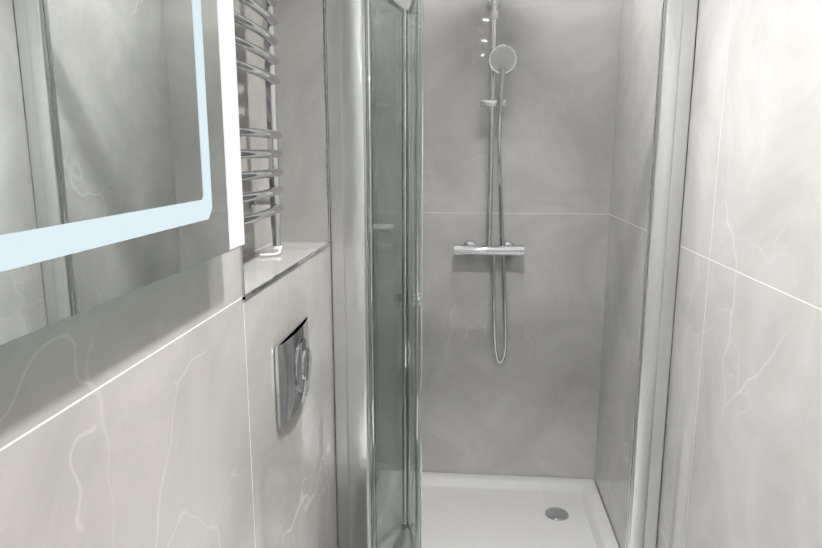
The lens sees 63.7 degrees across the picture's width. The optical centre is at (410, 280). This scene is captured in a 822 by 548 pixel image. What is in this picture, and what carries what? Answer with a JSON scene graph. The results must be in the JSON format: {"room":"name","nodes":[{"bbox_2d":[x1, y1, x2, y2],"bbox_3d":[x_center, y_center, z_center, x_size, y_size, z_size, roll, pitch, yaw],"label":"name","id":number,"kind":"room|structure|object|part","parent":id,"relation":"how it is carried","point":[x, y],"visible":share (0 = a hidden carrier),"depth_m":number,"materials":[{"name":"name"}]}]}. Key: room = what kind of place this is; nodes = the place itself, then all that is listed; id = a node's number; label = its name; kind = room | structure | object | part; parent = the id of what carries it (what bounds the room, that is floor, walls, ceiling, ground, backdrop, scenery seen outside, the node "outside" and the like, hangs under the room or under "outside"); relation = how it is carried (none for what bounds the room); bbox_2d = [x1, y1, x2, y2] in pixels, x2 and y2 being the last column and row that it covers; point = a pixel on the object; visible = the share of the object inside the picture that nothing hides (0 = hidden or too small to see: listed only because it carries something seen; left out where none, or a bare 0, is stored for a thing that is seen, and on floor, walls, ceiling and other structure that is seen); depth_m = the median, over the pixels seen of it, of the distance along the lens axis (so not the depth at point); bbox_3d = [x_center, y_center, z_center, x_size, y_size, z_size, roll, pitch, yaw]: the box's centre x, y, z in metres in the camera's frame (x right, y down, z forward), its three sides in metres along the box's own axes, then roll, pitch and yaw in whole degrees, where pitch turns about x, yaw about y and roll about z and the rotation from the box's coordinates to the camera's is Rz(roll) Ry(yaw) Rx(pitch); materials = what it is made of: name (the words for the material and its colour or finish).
{"room":"bathroom","nodes":[
{"label":"bathroom","id":0,"kind":"room"},
{"bbox_2d":[0,0,379,547],"bbox_3d":[-0.433,0.156,0.814,0.250,2.257,4.020,1,11,5],"label":"wall","id":1,"kind":"structure","parent":0,"point":[144,416],"depth_m":0.97,"materials":[{"name":"tile"}]},
{"bbox_2d":[0,0,244,344],"bbox_3d":[-0.294,-0.360,0.630,0.038,0.740,0.596,1,11,5],"label":"led mirror","id":2,"kind":"object","parent":1,"relation":"attached to","point":[120,165],"visible":1,"depth_m":0.62,"materials":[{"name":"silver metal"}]},
{"bbox_2d":[234,0,283,255],"bbox_3d":[-0.352,-0.457,1.307,0.090,0.870,0.432,1,11,5],"label":"towel rail","id":3,"kind":"object","parent":1,"relation":"attached to","point":[272,153],"visible":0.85,"depth_m":1.43,"materials":[{"name":"silver metal"}]},
{"bbox_2d":[240,0,329,299],"bbox_3d":[-0.248,-0.493,1.344,0.004,0.938,0.683,1,11,5],"label":"trim","id":4,"kind":"structure","parent":1,"relation":"attached to","point":[250,293],"depth_m":1.65,"materials":[{"name":"silver metal"}]},
{"bbox_2d":[274,316,311,426],"bbox_3d":[-0.239,0.187,1.411,0.028,0.166,0.240,1,11,5],"label":"flush plate","id":5,"kind":"object","parent":1,"relation":"attached to","point":[293,361],"visible":0.98,"depth_m":1.35,"materials":[{"name":"silver metal"}]},
{"bbox_2d":[369,208,393,231],"bbox_3d":[-0.113,-0.223,2.373,0.094,0.084,0.130,1,11,5],"label":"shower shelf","id":6,"kind":"object","parent":1,"relation":"attached to","point":[388,230],"depth_m":2.34,"materials":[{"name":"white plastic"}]},
{"bbox_2d":[375,0,621,479],"bbox_3d":[0.330,-0.218,2.752,0.912,2.257,0.250,1,11,5],"label":"wall","id":7,"kind":"structure","parent":0,"point":[528,405],"depth_m":2.62,"materials":[{"name":"tile"}]},
{"bbox_2d":[594,0,821,547],"bbox_3d":[0.724,0.176,0.711,0.250,2.257,4.020,1,11,5],"label":"wall","id":8,"kind":"structure","parent":0,"point":[742,461],"depth_m":1.36,"materials":[{"name":"tile"}]},
{"bbox_3d":[0.145,1.304,0.982,1.412,0.100,4.020,1,11,5],"label":"floor","id":9,"kind":"structure","parent":0,"visible":0},
{"bbox_2d":[326,0,698,547],"bbox_3d":[0.277,-0.113,2.178,0.909,2.227,0.920,1,11,5],"label":"shower enclosure","id":10,"kind":"object","parent":9,"relation":"on","point":[407,508],"visible":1,"depth_m":1.87,"materials":[{"name":"clear glass"}]},
{"bbox_3d":[-0.028,0.062,2.042,0.156,1.768,0.409,1,11,5],"label":"door","id":11,"kind":"part","parent":10,"relation":"part of","materials":[{"name":"clear glass"}]},
{"bbox_2d":[339,470,650,547],"bbox_3d":[0.277,0.947,2.388,0.909,0.068,0.910,1,11,5],"label":"tray","id":12,"kind":"object","parent":10,"relation":"attached to","point":[460,510],"depth_m":2.57,"materials":[{"name":"white ceramic"}]}
]}

